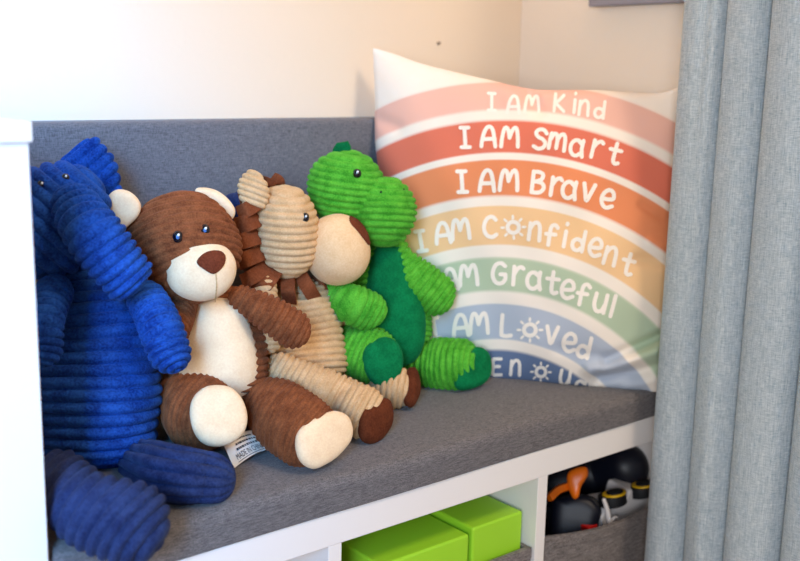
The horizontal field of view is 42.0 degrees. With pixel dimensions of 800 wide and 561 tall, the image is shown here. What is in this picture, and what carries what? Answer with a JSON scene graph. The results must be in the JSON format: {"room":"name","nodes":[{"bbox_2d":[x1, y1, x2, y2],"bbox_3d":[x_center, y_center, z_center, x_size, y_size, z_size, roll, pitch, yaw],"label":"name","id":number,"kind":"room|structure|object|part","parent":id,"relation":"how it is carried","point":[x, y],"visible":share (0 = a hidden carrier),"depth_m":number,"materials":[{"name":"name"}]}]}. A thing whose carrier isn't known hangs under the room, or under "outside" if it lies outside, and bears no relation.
{"room":"child's bedroom","nodes":[
{"label":"child's bedroom","id":0,"kind":"room"},
{"bbox_2d":[226,192,239,220],"bbox_3d":[-0.214,-0.088,1.403,0.092,0.066,0.057,-8,14,-39],"label":"stuffed toy","id":1,"kind":"object","parent":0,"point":[233,197],"visible":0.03,"depth_m":1.38,"materials":[{"name":"blue fabric"}]},
{"bbox_2d":[0,0,521,120],"bbox_3d":[-1.137,-0.512,0.748,3.620,2.500,0.100,-8,14,-39],"label":"wall","id":2,"kind":"structure","parent":0,"point":[60,60],"depth_m":1.47,"materials":[{"name":"paint"}]},
{"bbox_2d":[28,117,377,383],"bbox_3d":[-0.177,-0.047,1.552,1.014,0.385,0.049,-8,14,-39],"label":"cushion","id":3,"kind":"object","parent":2,"relation":"attached to","point":[154,158],"visible":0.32,"depth_m":1.42,"materials":[{"name":"fabric"}]},
{"bbox_2d":[518,0,683,92],"bbox_3d":[1.209,-0.446,0.671,0.100,2.500,3.010,-8,14,-39],"label":"wall","id":4,"kind":"structure","parent":0,"point":[565,44],"depth_m":1.70,"materials":[{"name":"paint"}]},
{"bbox_2d":[589,0,683,6],"bbox_3d":[0.422,-0.561,1.528,0.022,0.298,0.340,-8,14,-39],"label":"picture frame","id":5,"kind":"object","parent":4,"relation":"attached to","point":[592,3],"visible":0.94,"depth_m":1.62,"materials":[{"name":"paint"}]},
{"bbox_3d":[0.000,0.951,0.055,4.200,0.050,3.150,-8,14,-39],"label":"floor","id":6,"kind":"structure","parent":0,"visible":0},
{"bbox_2d":[0,117,47,560],"bbox_3d":[-0.659,0.283,0.976,0.522,0.871,0.415,-8,14,-39],"label":"dresser","id":7,"kind":"object","parent":6,"relation":"on","point":[23,522],"visible":1,"depth_m":0.93,"materials":[{"name":"white paint"}]},
{"bbox_2d":[179,416,654,560],"bbox_3d":[-0.066,0.422,1.498,1.018,0.420,0.390,-8,14,-39],"label":"shelf unit","id":8,"kind":"object","parent":6,"relation":"on","point":[520,483],"visible":0.21,"depth_m":1.32,"materials":[{"name":"white paint"}]},
{"bbox_2d":[43,377,655,560],"bbox_3d":[-0.050,0.195,1.437,1.014,0.050,0.362,-8,14,-39],"label":"seat cushion","id":9,"kind":"object","parent":8,"relation":"on","point":[446,434],"visible":0.25,"depth_m":1.29,"materials":[{"name":"grey fabric"}]},
{"bbox_2d":[29,137,235,560],"bbox_3d":[-0.313,0.054,1.107,0.213,0.387,0.397,-8,14,-39],"label":"elephant","id":10,"kind":"object","parent":9,"relation":"on","point":[105,330],"visible":0.87,"depth_m":1.12},
{"bbox_3d":[-0.383,0.043,1.131,0.044,0.093,0.093,1,11,-3],"label":"arm","id":11,"kind":"part","parent":10,"relation":"part of"},
{"bbox_3d":[-0.311,0.218,1.036,0.095,0.082,0.236,-8,14,-39],"label":"leg","id":12,"kind":"part","parent":10,"relation":"part of","materials":[{"name":"blue fabric"}]},
{"bbox_3d":[-0.272,0.052,1.169,0.051,0.097,0.100,-8,14,-39],"label":"arm","id":13,"kind":"part","parent":10,"relation":"part of"},
{"bbox_3d":[-0.257,0.206,1.149,0.092,0.080,0.178,-8,14,-39],"label":"leg","id":14,"kind":"part","parent":10,"relation":"part of","materials":[{"name":"blue fabric"}]},
{"bbox_2d":[109,188,352,468],"bbox_3d":[-0.196,0.053,1.238,0.275,0.319,0.192,9,14,35],"label":"bear","id":15,"kind":"object","parent":9,"relation":"on","point":[192,242],"visible":0.86,"depth_m":1.21},
{"bbox_3d":[-0.264,0.056,1.227,0.045,0.084,0.081,5,12,19],"label":"arm","id":16,"kind":"part","parent":15,"relation":"part of"},
{"bbox_3d":[-0.254,0.149,1.282,0.091,0.092,0.176,-3,12,-21],"label":"leg","id":17,"kind":"part","parent":15,"relation":"part of","materials":[{"name":"brown fabric"}]},
{"bbox_2d":[236,434,264,461],"bbox_3d":[-0.186,0.197,1.232,0.028,0.018,0.046,8,13,32],"label":"print","id":18,"kind":"object","parent":15,"relation":"on","point":[247,445],"depth_m":1.23},
{"bbox_3d":[-0.159,0.045,1.271,0.102,0.078,0.052,0,11,-5],"label":"arm","id":19,"kind":"part","parent":15,"relation":"part of"},
{"bbox_3d":[-0.145,0.166,1.268,0.088,0.088,0.182,-8,14,-39],"label":"leg","id":20,"kind":"part","parent":15,"relation":"part of","materials":[{"name":"brown fabric"}]},
{"bbox_2d":[233,169,420,443],"bbox_3d":[-0.102,0.020,1.396,0.256,0.340,0.232,6,12,21],"label":"giraffe","id":21,"kind":"object","parent":9,"relation":"on","point":[283,237],"visible":0.9,"depth_m":1.35},
{"bbox_2d":[242,247,280,285],"bbox_3d":[-0.180,-0.058,1.403,0.090,0.134,0.093,-8,14,-39],"label":"mane","id":22,"kind":"object","parent":21,"relation":"attached to","point":[264,257],"depth_m":1.35,"materials":[{"name":"brown fabric"}]},
{"bbox_3d":[-0.174,0.043,1.339,0.042,0.099,0.070,-3,12,-20],"label":"arm","id":23,"kind":"part","parent":21,"relation":"part of"},
{"bbox_3d":[-0.098,0.145,1.340,0.170,0.099,0.088,6,12,21],"label":"leg","id":24,"kind":"part","parent":21,"relation":"part of","materials":[{"name":"beige fabric"}]},
{"bbox_3d":[-0.043,0.144,1.461,0.095,0.074,0.131,-8,14,-39],"label":"leg","id":25,"kind":"part","parent":21,"relation":"part of","materials":[{"name":"beige fabric"}]},
{"bbox_2d":[306,141,491,390],"bbox_3d":[-0.009,-0.015,1.496,0.247,0.367,0.187,-7,14,-35],"label":"dinosaur","id":26,"kind":"object","parent":9,"relation":"on","point":[386,312],"visible":0.94,"depth_m":1.44},
{"bbox_3d":[-0.060,0.035,1.427,0.087,0.069,0.062,1,11,-3],"label":"arm","id":27,"kind":"part","parent":26,"relation":"part of"},
{"bbox_3d":[-0.051,0.101,1.456,0.085,0.080,0.105,-8,14,-39],"label":"leg","id":28,"kind":"part","parent":26,"relation":"part of","materials":[{"name":"green fabric"}]},
{"bbox_3d":[0.028,0.000,1.502,0.108,0.106,0.065,1,11,-3],"label":"arm","id":29,"kind":"part","parent":26,"relation":"part of"},
{"bbox_3d":[0.056,0.122,1.541,0.135,0.083,0.083,6,12,23],"label":"leg","id":30,"kind":"part","parent":26,"relation":"part of","materials":[{"name":"green fabric"}]},
{"bbox_2d":[373,48,677,391],"bbox_3d":[0.173,-0.091,1.559,0.462,0.497,0.120,4,12,13],"label":"pillow","id":31,"kind":"object","parent":9,"relation":"on","point":[546,212],"visible":0.88,"depth_m":1.52,"materials":[{"name":"fabric"}]},
{"bbox_2d":[490,542,531,560],"bbox_3d":[-0.061,0.473,1.503,0.324,0.237,0.365,-8,14,-39],"label":"storage bin","id":32,"kind":"object","parent":8,"relation":"in","point":[524,553],"visible":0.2,"depth_m":1.43,"materials":[{"name":"grey fabric"}]},
{"bbox_2d":[341,514,467,560],"bbox_3d":[-0.071,0.450,1.478,0.150,0.270,0.322,-8,14,-39],"label":"box","id":33,"kind":"object","parent":32,"relation":"in","point":[426,537],"visible":0.18,"depth_m":1.35,"materials":[{"name":"green plastic"}]},
{"bbox_2d":[429,495,521,560],"bbox_3d":[0.029,0.433,1.558,0.094,0.276,0.322,-8,14,-39],"label":"box","id":34,"kind":"object","parent":32,"relation":"in","point":[492,527],"visible":0.29,"depth_m":1.42,"materials":[{"name":"green plastic"}]},
{"bbox_2d":[543,498,648,560],"bbox_3d":[0.202,0.436,1.708,0.293,0.241,0.356,-8,14,-39],"label":"storage bin","id":35,"kind":"object","parent":8,"relation":"in","point":[624,539],"visible":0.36,"depth_m":1.55,"materials":[{"name":"grey fabric"}]},
{"bbox_2d":[547,466,601,534],"bbox_3d":[0.266,0.345,1.587,0.079,0.137,0.109,4,12,15],"label":"toy digger","id":36,"kind":"object","parent":35,"relation":"in","point":[568,512],"visible":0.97,"depth_m":1.58,"materials":[{"name":"black plastic"}]},
{"bbox_2d":[581,524,596,530],"bbox_3d":[0.283,0.385,1.589,0.022,0.032,0.030,-8,14,-39],"label":"block","id":37,"kind":"object","parent":35,"relation":"in","point":[583,527],"visible":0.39,"depth_m":1.58,"materials":[{"name":"red plastic"}]},
{"bbox_3d":[0.310,0.420,1.800,0.006,0.241,0.336,-8,14,-39],"label":"panel","id":38,"kind":"part","parent":35,"relation":"part of","materials":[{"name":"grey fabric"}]},
{"bbox_2d":[546,446,648,506],"bbox_3d":[0.318,0.319,1.742,0.194,0.124,0.115,5,12,17],"label":"toy","id":39,"kind":"object","parent":35,"relation":"in","point":[631,465],"visible":0.36,"depth_m":1.68,"materials":[{"name":"black plastic"}]},
{"bbox_2d":[588,479,649,526],"bbox_3d":[0.363,0.380,1.663,0.199,0.137,0.068,-8,14,-39],"label":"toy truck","id":40,"kind":"object","parent":35,"relation":"in","point":[619,500],"visible":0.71,"depth_m":1.63,"materials":[{"name":"white plastic"}]},
{"bbox_3d":[0.321,0.369,1.810,0.019,0.340,0.389,-8,14,-39],"label":"panel","id":41,"kind":"part","parent":8,"relation":"part of","materials":[{"name":"white paint"}]},
{"bbox_2d":[644,0,799,560],"bbox_3d":[0.558,-0.395,1.187,0.071,2.130,0.554,-8,14,-39],"label":"curtain","id":42,"kind":"object","parent":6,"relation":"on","point":[725,474],"visible":1,"depth_m":1.37,"materials":[{"name":"fabric"}]}
]}

